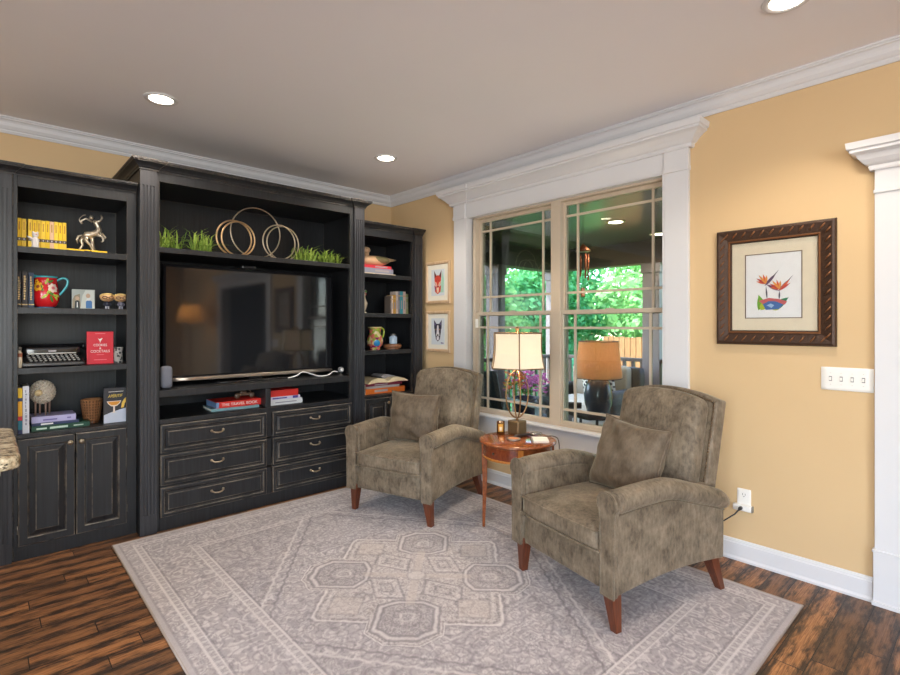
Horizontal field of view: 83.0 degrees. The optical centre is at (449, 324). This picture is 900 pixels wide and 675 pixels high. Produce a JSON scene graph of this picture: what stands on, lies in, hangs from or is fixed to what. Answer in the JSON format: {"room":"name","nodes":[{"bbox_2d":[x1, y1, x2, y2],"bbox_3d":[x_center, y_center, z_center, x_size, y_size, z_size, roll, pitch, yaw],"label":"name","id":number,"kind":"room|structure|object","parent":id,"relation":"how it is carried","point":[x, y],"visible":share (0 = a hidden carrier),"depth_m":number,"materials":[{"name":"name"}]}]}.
{"room":"living room","nodes":[
{"label":"living room","id":0,"kind":"room"},
{"bbox_2d":[0,428,20,473],"bbox_3d":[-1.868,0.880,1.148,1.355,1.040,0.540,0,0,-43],"label":"countertop","id":1,"kind":"structure","parent":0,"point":[10,458],"depth_m":1.45,"materials":[{"name":"stone"}]},
{"bbox_2d":[0,132,390,223],"bbox_3d":[-3.259,0.000,3.326,7.250,2.800,0.150,0,0,-43],"label":"wall","id":2,"kind":"structure","parent":0,"point":[14,148],"depth_m":3.67,"materials":[{"name":"paint"}]},
{"bbox_2d":[0,0,899,195],"bbox_3d":[-0.182,-1.500,-0.026,7.250,0.200,9.250,0,0,-43],"label":"ceiling","id":3,"kind":"structure","parent":0,"point":[317,90],"depth_m":2.75,"materials":[{"name":"paint"}]},
{"bbox_2d":[143,92,178,105],"bbox_3d":[-1.790,-1.396,3.151,0.192,0.008,0.192,0,0,-43],"label":"recessed light","id":4,"kind":"object","parent":3,"relation":"in","point":[157,98],"visible":1,"depth_m":3.14,"materials":[{"name":"white paint"}]},
{"bbox_2d":[374,154,396,161],"bbox_3d":[-0.537,-1.396,4.264,0.192,0.008,0.192,0,0,-43],"label":"recessed light","id":5,"kind":"object","parent":3,"relation":"in","point":[382,157],"visible":1,"depth_m":4.25,"materials":[{"name":"white paint"}]},
{"bbox_2d":[761,0,808,13],"bbox_3d":[1.452,-1.396,2.191,0.192,0.008,0.192,0,0,-43],"label":"recessed light","id":6,"kind":"object","parent":3,"relation":"in","point":[768,6],"visible":1,"depth_m":2.22,"materials":[{"name":"white paint"}]},
{"bbox_2d":[0,478,899,674],"bbox_3d":[-0.182,1.460,-0.026,7.250,0.120,9.250,0,0,-43],"label":"floor","id":7,"kind":"structure","parent":0,"point":[78,610],"depth_m":2.39,"materials":[{"name":"brown wood"}]},
{"bbox_2d":[0,160,137,565],"bbox_3d":[-2.571,0.228,3.378,0.739,2.349,0.680,0,0,-43],"label":"bookcase","id":8,"kind":"object","parent":7,"relation":"on","point":[74,487],"visible":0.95,"depth_m":3.26,"materials":[{"name":"black paint"}]},
{"bbox_2d":[18,385,21,433],"bbox_3d":[-2.638,0.513,3.115,0.022,0.278,0.201,0,0,-43],"label":"book","id":9,"kind":"object","parent":8,"relation":"on","point":[19,386],"visible":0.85,"depth_m":3.04,"materials":[{"name":"paper"}]},
{"bbox_2d":[18,218,21,245],"bbox_3d":[-2.695,-0.563,3.178,0.021,0.186,0.171,0,0,-43],"label":"book","id":10,"kind":"object","parent":8,"relation":"on","point":[19,219],"visible":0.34,"depth_m":3.12,"materials":[{"name":"paper"}]},
{"bbox_2d":[21,272,27,306],"bbox_3d":[-2.663,-0.216,3.180,0.028,0.222,0.171,0,0,-43],"label":"book","id":11,"kind":"object","parent":8,"relation":"on","point":[24,275],"visible":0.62,"depth_m":3.12,"materials":[{"name":"paper"}]},
{"bbox_2d":[21,384,28,433],"bbox_3d":[-2.618,0.510,3.133,0.032,0.284,0.201,0,0,-43],"label":"book","id":12,"kind":"object","parent":8,"relation":"on","point":[25,387],"visible":0.9,"depth_m":3.06,"materials":[{"name":"paper"}]},
{"bbox_2d":[26,219,31,246],"bbox_3d":[-2.657,-0.563,3.212,0.021,0.186,0.171,0,0,-43],"label":"book","id":13,"kind":"object","parent":8,"relation":"on","point":[29,221],"visible":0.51,"depth_m":3.15,"materials":[{"name":"paper"}]},
{"bbox_2d":[28,272,33,307],"bbox_3d":[-2.641,-0.214,3.200,0.028,0.218,0.171,0,0,-43],"label":"book","id":14,"kind":"object","parent":8,"relation":"on","point":[30,275],"visible":0.73,"depth_m":3.14,"materials":[{"name":"paper"}]},
{"bbox_2d":[26,231,38,246],"bbox_3d":[-2.542,-0.521,3.099,0.063,0.102,0.043,0,0,-43],"label":"ceramic figurine","id":15,"kind":"object","parent":8,"relation":"on","point":[35,241],"visible":0.97,"depth_m":3.10,"materials":[{"name":"white ceramic"}]},
{"bbox_2d":[45,221,49,247],"bbox_3d":[-2.595,-0.563,3.270,0.021,0.186,0.171,0,0,-43],"label":"book","id":16,"kind":"object","parent":8,"relation":"on","point":[47,223],"visible":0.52,"depth_m":3.21,"materials":[{"name":"paper"}]},
{"bbox_2d":[18,343,84,367],"bbox_3d":[-2.547,0.188,3.254,0.357,0.140,0.318,0,0,-43],"label":"typewriter","id":17,"kind":"object","parent":8,"relation":"on","point":[32,354],"visible":0.89,"depth_m":3.21,"materials":[{"name":"black metal"}]},
{"bbox_2d":[34,275,68,307],"bbox_3d":[-2.548,-0.210,3.223,0.169,0.210,0.144,0,0,2],"label":"pitcher","id":18,"kind":"object","parent":8,"relation":"on","point":[46,291],"visible":0.97,"depth_m":3.18,"materials":[{"name":"red ceramic"}]},
{"bbox_2d":[29,417,89,431],"bbox_3d":[-2.504,0.637,3.262,0.293,0.032,0.196,0,0,-44],"label":"book","id":19,"kind":"object","parent":8,"relation":"on","point":[82,422],"visible":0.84,"depth_m":3.19,"materials":[{"name":"paper"}]},
{"bbox_2d":[30,417,78,426],"bbox_3d":[-2.531,0.613,3.254,0.234,0.020,0.181,0,0,-43],"label":"book","id":20,"kind":"object","parent":19,"relation":"on","point":[77,419],"visible":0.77,"depth_m":3.19,"materials":[{"name":"paper"}]},
{"bbox_2d":[30,410,75,423],"bbox_3d":[-2.537,0.585,3.248,0.220,0.040,0.181,0,0,-43],"label":"book","id":21,"kind":"object","parent":20,"relation":"on","point":[68,414],"visible":1,"depth_m":3.20,"materials":[{"name":"paper"}]},
{"bbox_2d":[29,380,55,415],"bbox_3d":[-2.575,0.456,3.214,0.126,0.220,0.134,0,0,24],"label":"sculpture","id":22,"kind":"object","parent":21,"relation":"on","point":[42,391],"visible":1,"depth_m":3.18,"materials":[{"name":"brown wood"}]},
{"bbox_2d":[72,289,94,308],"bbox_3d":[-2.419,-0.170,3.357,0.124,0.129,0.017,0,0,-43],"label":"block","id":23,"kind":"object","parent":8,"relation":"on","point":[81,298],"visible":0.82,"depth_m":3.35,"materials":[{"name":"white wood"}]},
{"bbox_2d":[66,248,106,252],"bbox_3d":[-2.410,-0.479,3.365,0.215,0.021,0.151,0,0,-43],"label":"book","id":24,"kind":"object","parent":8,"relation":"on","point":[67,248],"visible":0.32,"depth_m":3.31,"materials":[{"name":"paper"}]},
{"bbox_2d":[76,215,105,249],"bbox_3d":[-2.386,-0.612,3.386,0.171,0.253,0.050,0,0,-43],"label":"statuette","id":25,"kind":"object","parent":24,"relation":"on","point":[91,235],"visible":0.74,"depth_m":3.38,"materials":[{"name":"silver metal"}]},
{"bbox_2d":[80,398,102,423],"bbox_3d":[-2.392,0.572,3.395,0.124,0.160,0.124,0,0,-43],"label":"woven basket","id":26,"kind":"object","parent":8,"relation":"on","point":[91,408],"visible":0.95,"depth_m":3.36,"materials":[{"name":"wicker"}]},
{"bbox_2d":[86,332,112,363],"bbox_3d":[-2.330,0.151,3.386,0.148,0.214,0.024,0,0,-43],"label":"book","id":27,"kind":"object","parent":8,"relation":"on","point":[99,345],"visible":1,"depth_m":3.38,"materials":[{"name":"paper"}]},
{"bbox_2d":[100,293,113,308],"bbox_3d":[-2.306,-0.160,3.421,0.086,0.112,0.073,0,0,-43],"label":"bobblehead","id":28,"kind":"object","parent":8,"relation":"on","point":[106,297],"visible":1,"depth_m":3.40,"materials":[{"name":"beige plastic"}]},
{"bbox_2d":[103,387,125,423],"bbox_3d":[-2.240,0.536,3.407,0.138,0.232,0.024,0,0,-43],"label":"book","id":29,"kind":"object","parent":8,"relation":"on","point":[114,399],"visible":0.96,"depth_m":3.39,"materials":[{"name":"paper"}]},
{"bbox_2d":[113,347,122,362],"bbox_3d":[-2.259,0.204,3.463,0.058,0.108,0.058,0,0,-43],"label":"patterned mug","id":30,"kind":"object","parent":8,"relation":"on","point":[117,351],"visible":0.98,"depth_m":3.44,"materials":[{"name":"white ceramic"}]},
{"bbox_2d":[114,293,125,308],"bbox_3d":[-2.248,-0.160,3.474,0.086,0.112,0.073,0,0,-43],"label":"bobblehead","id":31,"kind":"object","parent":8,"relation":"on","point":[120,297],"visible":0.91,"depth_m":3.46,"materials":[{"name":"beige plastic"}]},
{"bbox_2d":[112,155,372,536],"bbox_3d":[-1.627,0.151,4.186,1.845,2.501,0.766,0,0,-43],"label":"media cabinet","id":32,"kind":"object","parent":7,"relation":"on","point":[194,464],"visible":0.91,"depth_m":3.96,"materials":[{"name":"black paint"}]},
{"bbox_2d":[160,366,171,389],"bbox_3d":[-1.968,0.364,3.527,0.072,0.160,0.072,0,0,-43],"label":"smart speaker","id":33,"kind":"object","parent":32,"relation":"on","point":[165,371],"visible":0.98,"depth_m":3.50},
{"bbox_2d":[160,225,232,251],"bbox_3d":[-1.909,-0.634,3.717,0.800,0.208,0.300,0,0,-43],"label":"artificial grass","id":34,"kind":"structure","parent":32,"relation":"on","point":[203,245],"depth_m":3.67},
{"bbox_2d":[203,404,258,411],"bbox_3d":[-1.707,0.633,3.963,0.350,0.022,0.241,0,0,-40],"label":"book","id":35,"kind":"object","parent":32,"relation":"on","point":[211,409],"visible":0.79,"depth_m":3.86,"materials":[{"name":"paper"}]},
{"bbox_2d":[206,395,260,408],"bbox_3d":[-1.690,0.600,3.985,0.346,0.048,0.231,0,0,-43],"label":"book","id":36,"kind":"object","parent":35,"relation":"on","point":[226,402],"visible":1,"depth_m":3.91,"materials":[{"name":"paper"}]},
{"bbox_2d":[161,264,332,382],"bbox_3d":[-1.588,0.001,4.147,1.366,0.888,0.220,0,0,-43],"label":"television","id":37,"kind":"object","parent":32,"relation":"on","point":[217,323],"visible":0.89,"depth_m":4.03,"materials":[{"name":"black plastic"}]},
{"bbox_2d":[160,390,347,418],"bbox_3d":[-1.643,0.653,4.204,1.701,0.020,0.679,0,0,-43],"label":"shelf","id":38,"kind":"object","parent":32,"relation":"attached to","point":[193,408],"depth_m":4.05,"materials":[{"name":"black paint"}]},
{"bbox_2d":[160,371,349,397],"bbox_3d":[-1.643,0.469,4.204,1.701,0.048,0.679,0,0,-43],"label":"shelf","id":39,"kind":"object","parent":32,"relation":"attached to","point":[180,388],"depth_m":3.94,"materials":[{"name":"black paint"}]},
{"bbox_2d":[160,247,349,272],"bbox_3d":[-1.643,-0.512,4.204,1.701,0.036,0.679,0,0,-43],"label":"shelf","id":40,"kind":"object","parent":32,"relation":"attached to","point":[176,256],"depth_m":4.14,"materials":[{"name":"black paint"}]},
{"bbox_2d":[215,207,298,258],"bbox_3d":[-1.559,-0.750,4.118,0.682,0.440,0.193,0,0,-43],"label":"ring sculpture","id":41,"kind":"object","parent":32,"relation":"on","point":[232,220],"visible":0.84,"depth_m":4.06,"materials":[{"name":"gold metal"}]},
{"bbox_2d":[271,397,301,405],"bbox_3d":[-1.403,0.622,4.215,0.277,0.044,0.221,0,0,-43],"label":"book","id":42,"kind":"object","parent":32,"relation":"on","point":[291,400],"visible":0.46,"depth_m":4.13,"materials":[{"name":"paper"}]},
{"bbox_2d":[271,394,299,399],"bbox_3d":[-1.409,0.589,4.209,0.260,0.026,0.211,0,0,-43],"label":"book","id":43,"kind":"object","parent":42,"relation":"on","point":[298,395],"visible":0.43,"depth_m":4.13,"materials":[{"name":"paper"}]},
{"bbox_2d":[271,387,297,396],"bbox_3d":[-1.415,0.551,4.204,0.245,0.054,0.201,0,0,-43],"label":"book","id":44,"kind":"object","parent":43,"relation":"on","point":[280,391],"visible":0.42,"depth_m":4.14,"materials":[{"name":"paper"}]},
{"bbox_2d":[289,246,346,263],"bbox_3d":[-1.120,-0.616,4.441,0.732,0.171,0.300,0,0,-43],"label":"artificial grass","id":45,"kind":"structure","parent":32,"relation":"on","point":[307,256],"depth_m":4.36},
{"bbox_2d":[365,220,425,419],"bbox_3d":[-0.741,0.227,5.058,0.739,2.348,0.680,0,0,-43],"label":"bookcase","id":46,"kind":"object","parent":7,"relation":"on","point":[402,244],"visible":0.48,"depth_m":5.20,"materials":[{"name":"black paint"}]},
{"bbox_2d":[367,327,384,349],"bbox_3d":[-0.722,0.128,4.913,0.167,0.220,0.160,0,0,0],"label":"jug","id":47,"kind":"object","parent":46,"relation":"on","point":[374,339],"visible":1,"depth_m":4.86,"materials":[{"name":"ceramic"}]},
{"bbox_2d":[365,385,404,394],"bbox_3d":[-0.698,0.626,4.977,0.457,0.054,0.241,0,0,-43],"label":"book","id":48,"kind":"object","parent":46,"relation":"on","point":[400,387],"visible":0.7,"depth_m":4.88,"materials":[{"name":"paper"}]},
{"bbox_2d":[365,384,398,388],"bbox_3d":[-0.719,0.589,4.958,0.380,0.024,0.241,0,0,-43],"label":"book","id":49,"kind":"object","parent":48,"relation":"on","point":[393,385],"visible":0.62,"depth_m":4.86,"materials":[{"name":"grey paper"}]},
{"bbox_2d":[365,381,401,386],"bbox_3d":[-0.710,0.567,4.966,0.425,0.024,0.241,0,0,-43],"label":"book","id":50,"kind":"object","parent":49,"relation":"on","point":[397,382],"visible":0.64,"depth_m":4.87,"materials":[{"name":"paper"}]},
{"bbox_2d":[365,373,407,384],"bbox_3d":[-0.670,0.519,4.982,0.475,0.076,0.261,0,0,-43],"label":"open book","id":51,"kind":"object","parent":50,"relation":"on","point":[377,377],"visible":0.89,"depth_m":4.93,"materials":[{"name":"beige paper"}]},
{"bbox_2d":[385,296,391,312],"bbox_3d":[-0.619,-0.199,5.077,0.016,0.178,0.101,0,0,-43],"label":"book","id":52,"kind":"object","parent":46,"relation":"on","point":[388,299],"visible":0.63,"depth_m":5.06,"materials":[{"name":"paper"}]},
{"bbox_3d":[-0.734,-0.486,4.944,0.360,0.020,0.201,0,0,-43],"label":"book","id":53,"kind":"object","parent":46,"relation":"on","visible":0},
{"bbox_2d":[365,267,392,273],"bbox_3d":[-0.744,-0.518,4.935,0.332,0.048,0.201,0,0,-43],"label":"book","id":54,"kind":"object","parent":53,"relation":"on","point":[367,269],"visible":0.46,"depth_m":4.86,"materials":[{"name":"paper"}]},
{"bbox_2d":[365,264,390,268],"bbox_3d":[-0.752,-0.555,4.927,0.310,0.030,0.201,0,0,-43],"label":"book","id":55,"kind":"object","parent":54,"relation":"on","point":[366,265],"visible":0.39,"depth_m":4.85,"materials":[{"name":"paper"}]},
{"bbox_2d":[365,247,395,265],"bbox_3d":[-0.702,-0.660,4.974,0.423,0.182,0.111,0,0,-43],"label":"duck decoy","id":56,"kind":"object","parent":55,"relation":"on","point":[369,259],"visible":0.83,"depth_m":4.90,"materials":[{"name":"brown wood"}]},
{"bbox_2d":[112,486,803,674],"bbox_3d":[-0.189,1.393,2.864,2.402,0.012,3.134,0,0,-43],"label":"area rug","id":57,"kind":"object","parent":7,"relation":"on","point":[318,584],"visible":0.82,"depth_m":2.56,"materials":[{"name":"grey fabric"}]},
{"bbox_2d":[345,366,484,526],"bbox_3d":[-0.216,0.874,4.037,0.786,1.029,0.989,0,0,30],"label":"armchair","id":58,"kind":"object","parent":57,"relation":"on","point":[424,470],"visible":0.95,"depth_m":3.79,"materials":[{"name":"fabric"}]},
{"bbox_2d":[357,440,420,474],"bbox_3d":[-0.292,0.992,3.907,0.568,0.180,0.674,0,0,30],"label":"seat cushion","id":59,"kind":"object","parent":58,"relation":"on","point":[374,457],"depth_m":3.68,"materials":[{"name":"fabric"}]},
{"bbox_2d":[387,390,441,441],"bbox_3d":[-0.284,0.729,4.001,0.478,0.398,0.200,0,0,32],"label":"throw pillow","id":60,"kind":"object","parent":58,"relation":"on","point":[413,416],"visible":0.91,"depth_m":3.93,"materials":[{"name":"fabric"}]},
{"bbox_2d":[415,368,473,429],"bbox_3d":[-0.070,0.673,4.290,0.540,0.614,0.255,0,0,30],"label":"cushion","id":61,"kind":"object","parent":58,"relation":"on","point":[456,385],"depth_m":4.18,"materials":[{"name":"fabric"}]},
{"bbox_2d":[479,431,556,526],"bbox_3d":[0.464,1.085,3.499,0.528,0.606,0.528,0,0,-43],"label":"side table","id":62,"kind":"object","parent":57,"relation":"on","point":[495,447],"visible":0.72,"depth_m":3.36,"materials":[{"name":"brown wood"}]},
{"bbox_2d":[491,327,559,448],"bbox_3d":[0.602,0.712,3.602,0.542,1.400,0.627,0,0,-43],"label":"table lamp","id":63,"kind":"object","parent":62,"relation":"on","point":[517,351],"depth_m":3.51,"materials":[{"name":"beige fabric"}]},
{"bbox_2d":[510,385,729,633],"bbox_3d":[0.946,0.874,2.803,0.989,1.029,0.786,0,0,-30],"label":"armchair","id":64,"kind":"object","parent":57,"relation":"on","point":[623,538],"visible":0.88,"depth_m":2.60,"materials":[{"name":"brown fabric"}]},
{"bbox_2d":[523,481,612,549],"bbox_3d":[0.815,0.992,2.729,0.674,0.180,0.568,0,0,-30],"label":"seat cushion","id":65,"kind":"object","parent":64,"relation":"on","point":[566,512],"depth_m":2.62,"materials":[{"name":"fabric"}]},
{"bbox_2d":[589,413,672,488],"bbox_3d":[0.974,0.734,2.796,0.256,0.422,0.485,0,0,-35],"label":"throw pillow","id":66,"kind":"object","parent":64,"relation":"on","point":[627,453],"visible":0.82,"depth_m":2.71,"materials":[{"name":"fabric"}]},
{"bbox_2d":[619,387,707,482],"bbox_3d":[1.200,0.673,2.948,0.255,0.614,0.540,0,0,-30],"label":"cushion","id":67,"kind":"object","parent":64,"relation":"on","point":[682,411],"depth_m":2.77,"materials":[{"name":"fabric"}]},
{"bbox_2d":[509,187,661,250],"bbox_3d":[1.892,-1.150,5.625,3.450,0.100,4.530,0,0,-43],"label":"ceiling","id":68,"kind":"structure","parent":0,"point":[594,230],"depth_m":5.62,"materials":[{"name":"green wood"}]},
{"bbox_2d":[576,244,589,296],"bbox_3d":[1.467,-0.705,5.608,0.160,0.790,0.160,0,0,-43],"label":"wind chime","id":69,"kind":"object","parent":68,"relation":"hanging from","point":[583,248],"visible":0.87,"depth_m":5.58,"materials":[{"name":"orange metal"}]},
{"bbox_2d":[391,61,899,576],"bbox_3d":[2.483,0.000,2.319,0.150,2.800,9.100,0,0,-43],"label":"wall","id":70,"kind":"structure","parent":0,"point":[804,452],"depth_m":2.84,"materials":[{"name":"paint"}]},
{"bbox_2d":[425,260,450,303],"bbox_3d":[-0.122,-0.420,5.031,0.019,0.415,0.360,0,0,-43],"label":"framed picture","id":71,"kind":"object","parent":70,"relation":"attached to","point":[437,274],"visible":1,"depth_m":5.03,"materials":[{"name":"beige paper"}]},
{"bbox_2d":[425,311,450,352],"bbox_3d":[-0.122,0.064,5.031,0.019,0.405,0.360,0,0,-43],"label":"framed picture","id":72,"kind":"object","parent":70,"relation":"attached to","point":[437,323],"visible":1,"depth_m":5.03,"materials":[{"name":"brown wood"}]},
{"bbox_2d":[0,35,899,206],"bbox_3d":[-0.184,-1.350,-0.061,7.000,0.100,9.000,0,0,-43],"label":"trim","id":73,"kind":"structure","parent":70,"relation":"attached to","point":[886,51],"depth_m":3.60,"materials":[{"name":"white paint"}]},
{"bbox_2d":[473,202,550,423],"bbox_3d":[0.566,-0.101,4.423,0.110,1.792,0.928,0,0,-43],"label":"window","id":74,"kind":"structure","parent":70,"relation":"in","point":[491,233],"depth_m":4.60,"materials":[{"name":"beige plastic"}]},
{"bbox_2d":[479,315,549,416],"bbox_3d":[0.546,0.334,4.404,0.014,0.846,0.808,0,0,-43],"label":"grille","id":75,"kind":"object","parent":74,"relation":"attached to","point":[493,400],"depth_m":4.58,"materials":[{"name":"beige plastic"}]},
{"bbox_2d":[482,211,550,311],"bbox_3d":[0.574,-0.530,4.429,0.014,0.838,0.808,0,0,-43],"label":"grille","id":76,"kind":"object","parent":74,"relation":"attached to","point":[496,231],"depth_m":4.59,"materials":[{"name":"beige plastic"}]},
{"bbox_2d":[551,200,567,425],"bbox_3d":[0.880,-0.100,4.083,0.117,1.800,0.090,0,0,-43],"label":"trim","id":77,"kind":"structure","parent":70,"relation":"attached to","point":[557,207],"depth_m":4.04,"materials":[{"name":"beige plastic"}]},
{"bbox_2d":[436,115,709,453],"bbox_3d":[0.774,-0.131,4.039,0.242,2.262,2.431,0,0,-43],"label":"trim","id":78,"kind":"structure","parent":70,"relation":"attached to","point":[663,152],"depth_m":3.67,"materials":[{"name":"white paint"}]},
{"bbox_2d":[560,178,661,432],"bbox_3d":[1.196,-0.101,3.736,0.110,1.792,0.940,0,0,-43],"label":"window","id":79,"kind":"structure","parent":70,"relation":"in","point":[653,184],"depth_m":3.83,"materials":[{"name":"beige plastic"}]},
{"bbox_2d":[564,313,661,421],"bbox_3d":[1.176,0.334,3.717,0.014,0.846,0.820,0,0,-43],"label":"grille","id":80,"kind":"object","parent":79,"relation":"attached to","point":[650,328],"depth_m":3.92,"materials":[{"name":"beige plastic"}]},
{"bbox_2d":[566,188,661,309],"bbox_3d":[1.204,-0.530,3.743,0.014,0.838,0.820,0,0,-43],"label":"grille","id":81,"kind":"object","parent":79,"relation":"attached to","point":[577,202],"depth_m":3.79,"materials":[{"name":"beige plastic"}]},
{"bbox_2d":[481,468,872,601],"bbox_3d":[0.746,1.339,4.084,0.022,0.122,4.110,0,0,-43],"label":"baseboard","id":82,"kind":"structure","parent":70,"relation":"attached to","point":[854,584],"depth_m":2.82,"materials":[{"name":"white paint"}]},
{"bbox_2d":[737,487,750,505],"bbox_3d":[1.741,1.028,3.011,0.009,0.116,0.074,0,0,-43],"label":"wall outlet","id":83,"kind":"object","parent":70,"relation":"attached to","point":[743,495],"visible":0.94,"depth_m":3.01,"materials":[{"name":"white plastic"}]},
{"bbox_2d":[733,502,753,512],"bbox_3d":[1.718,1.078,2.991,0.057,0.036,0.106,0,0,-43],"label":"plug adapter","id":84,"kind":"object","parent":83,"relation":"attached to","point":[741,507],"visible":1,"depth_m":2.98,"materials":[{"name":"white plastic"}]},
{"bbox_2d":[717,218,836,346],"bbox_3d":[1.831,-0.225,2.891,0.037,0.680,0.593,0,0,-43],"label":"framed picture","id":85,"kind":"object","parent":70,"relation":"attached to","point":[777,284],"visible":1,"depth_m":2.87,"materials":[{"name":"brown wood"}]},
{"bbox_2d":[821,367,873,392],"bbox_3d":[2.068,0.283,2.649,0.016,0.121,0.216,0,0,-43],"label":"switch plate","id":86,"kind":"object","parent":70,"relation":"attached to","point":[832,378],"visible":1,"depth_m":2.64,"materials":[{"name":"white plastic"}]},
{"bbox_2d":[845,132,899,613],"bbox_3d":[2.977,0.244,1.687,0.278,2.312,2.626,0,0,-43],"label":"door frame","id":87,"kind":"structure","parent":70,"relation":"in","point":[881,154],"depth_m":2.51,"materials":[{"name":"white paint"}]},
{"bbox_3d":[1.868,1.480,5.467,3.200,0.120,4.330,0,0,-43],"label":"floor","id":88,"kind":"structure","parent":0,"visible":0},
{"bbox_2d":[501,265,506,377],"bbox_3d":[0.616,0.305,6.904,0.180,2.230,0.270,0,0,-43],"label":"porch post","id":89,"kind":"object","parent":88,"relation":"on","point":[505,272],"visible":0.09,"depth_m":6.84,"materials":[{"name":"paint"}]},
{"bbox_2d":[505,244,550,271],"bbox_3d":[0.469,-0.955,6.769,2.900,0.290,0.220,0,0,-43],"label":"beam","id":90,"kind":"structure","parent":89,"relation":"on","point":[518,257],"depth_m":7.20,"materials":[{"name":"paint"}]},
{"bbox_2d":[545,272,550,383],"bbox_3d":[1.607,0.305,7.814,0.180,2.230,0.270,0,0,-43],"label":"porch post","id":91,"kind":"object","parent":88,"relation":"on","point":[547,274],"visible":0.09,"depth_m":7.81,"materials":[{"name":"paint"}]},
{"bbox_2d":[506,354,549,411],"bbox_3d":[1.113,0.892,7.361,1.170,0.895,0.080,0,0,-43],"label":"porch railing","id":92,"kind":"object","parent":91,"relation":"attached to","point":[545,356],"visible":0.16,"depth_m":7.47,"materials":[{"name":"paint"}]},
{"bbox_2d":[568,355,641,381],"bbox_3d":[2.135,0.892,7.239,0.080,0.895,1.380,0,0,-43],"label":"porch railing","id":93,"kind":"object","parent":91,"relation":"attached to","point":[624,359],"visible":0.15,"depth_m":6.96,"materials":[{"name":"paint"}]},
{"bbox_2d":[568,239,661,271],"bbox_3d":[2.946,-0.955,6.355,0.190,0.290,4.180,0,0,-43],"label":"beam","id":94,"kind":"structure","parent":91,"relation":"on","point":[634,253],"depth_m":6.92,"materials":[{"name":"paint"}]},
{"bbox_2d":[536,396,604,424],"bbox_3d":[1.085,1.026,4.508,0.630,0.789,0.675,0,0,-4],"label":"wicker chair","id":95,"kind":"object","parent":88,"relation":"on","point":[545,400],"visible":0.11,"depth_m":4.22,"materials":[{"name":"black wicker"}]},
{"bbox_2d":[572,418,604,425],"bbox_3d":[1.513,1.190,5.188,0.520,0.460,0.520,0,0,-43],"label":"side table","id":96,"kind":"object","parent":88,"relation":"on","point":[593,422],"visible":0.15,"depth_m":5.03,"materials":[{"name":"wicker"}]},
{"bbox_2d":[577,340,622,420],"bbox_3d":[1.513,0.561,5.188,0.476,0.797,0.476,0,0,-43],"label":"lamp","id":97,"kind":"object","parent":96,"relation":"on","point":[598,361],"visible":0.85,"depth_m":5.05,"materials":[{"name":"fabric"}]},
{"bbox_2d":[542,365,644,420],"bbox_3d":[1.825,0.950,6.534,0.880,0.860,1.060,0,0,-43],"label":"sofa","id":98,"kind":"object","parent":88,"relation":"on","point":[632,376],"visible":0.26,"depth_m":6.38,"materials":[{"name":"wicker"}]},
{"bbox_2d":[568,393,586,410],"bbox_3d":[1.766,1.000,6.480,0.720,0.189,0.800,0,0,-43],"label":"seat cushion","id":99,"kind":"object","parent":98,"relation":"on","point":[580,396],"depth_m":6.31,"materials":[{"name":"white fabric"}]},
{"bbox_2d":[573,366,630,393],"bbox_3d":[1.987,0.740,6.683,0.239,0.440,0.800,0,0,-43],"label":"cushion","id":100,"kind":"object","parent":98,"relation":"on","point":[625,383],"depth_m":6.39,"materials":[{"name":"grey fabric"}]},
{"bbox_2d":[641,262,661,384],"bbox_3d":[2.662,0.305,6.664,0.180,2.230,0.270,0,0,-43],"label":"porch post","id":101,"kind":"object","parent":88,"relation":"on","point":[646,268],"visible":0.41,"depth_m":6.59,"materials":[{"name":"paint"}]},
{"bbox_3d":[0.859,1.220,5.782,0.500,0.400,0.500,0,0,-43],"label":"plant stand","id":102,"kind":"object","parent":88,"relation":"on","visible":0},
{"bbox_2d":[504,370,549,414],"bbox_3d":[0.856,0.769,5.763,0.525,0.503,0.544,0,0,0],"label":"potted plant","id":103,"kind":"object","parent":102,"relation":"on","point":[532,381],"visible":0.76,"depth_m":5.69,"materials":[{"name":"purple plant"}]},
{"label":"outside","id":104,"kind":"structure","parent":0,"visible":0},
{"bbox_3d":[10.758,2.300,22.880,39.850,0.100,38.000,0,0,-43],"label":"ground","id":105,"kind":"structure","parent":104,"visible":0},
{"bbox_2d":[505,268,531,331],"bbox_3d":[0.561,-0.177,13.841,3.451,4.862,3.899,0,0,11],"label":"tree","id":106,"kind":"object","parent":105,"relation":"on","point":[517,321],"visible":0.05,"depth_m":12.51,"materials":[{"name":"green plant"}]},
{"bbox_2d":[505,354,573,410],"bbox_3d":[2.317,1.626,12.732,2.255,2.050,2.281,0,0,8],"label":"shrub","id":107,"kind":"object","parent":105,"relation":"on","point":[573,354],"visible":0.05,"depth_m":12.29,"materials":[{"name":"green plant"}]},
{"bbox_2d":[505,269,608,354],"bbox_3d":[2.901,-0.490,14.985,3.527,5.487,3.347,0,0,-10],"label":"tree","id":108,"kind":"object","parent":105,"relation":"on","point":[529,282],"visible":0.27,"depth_m":14.31,"materials":[{"name":"green plant"}]},
{"bbox_2d":[505,268,627,349],"bbox_3d":[3.981,-0.960,18.437,4.075,6.426,4.293,0,0,-36],"label":"tree","id":109,"kind":"object","parent":105,"relation":"on","point":[593,286],"visible":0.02,"depth_m":17.50,"materials":[{"name":"green plant"}]},
{"bbox_2d":[588,265,641,362],"bbox_3d":[5.722,-0.604,14.799,4.141,5.714,4.679,0,0,30],"label":"tree","id":110,"kind":"object","parent":105,"relation":"on","point":[631,279],"visible":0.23,"depth_m":13.87,"materials":[{"name":"green plant"}]},
{"bbox_2d":[604,336,641,367],"bbox_3d":[5.750,1.266,11.427,0.080,1.968,5.100,0,0,-43],"label":"wooden fence","id":111,"kind":"object","parent":105,"relation":"on","point":[624,342],"visible":0.07,"depth_m":12.75,"materials":[{"name":"brown wood"}]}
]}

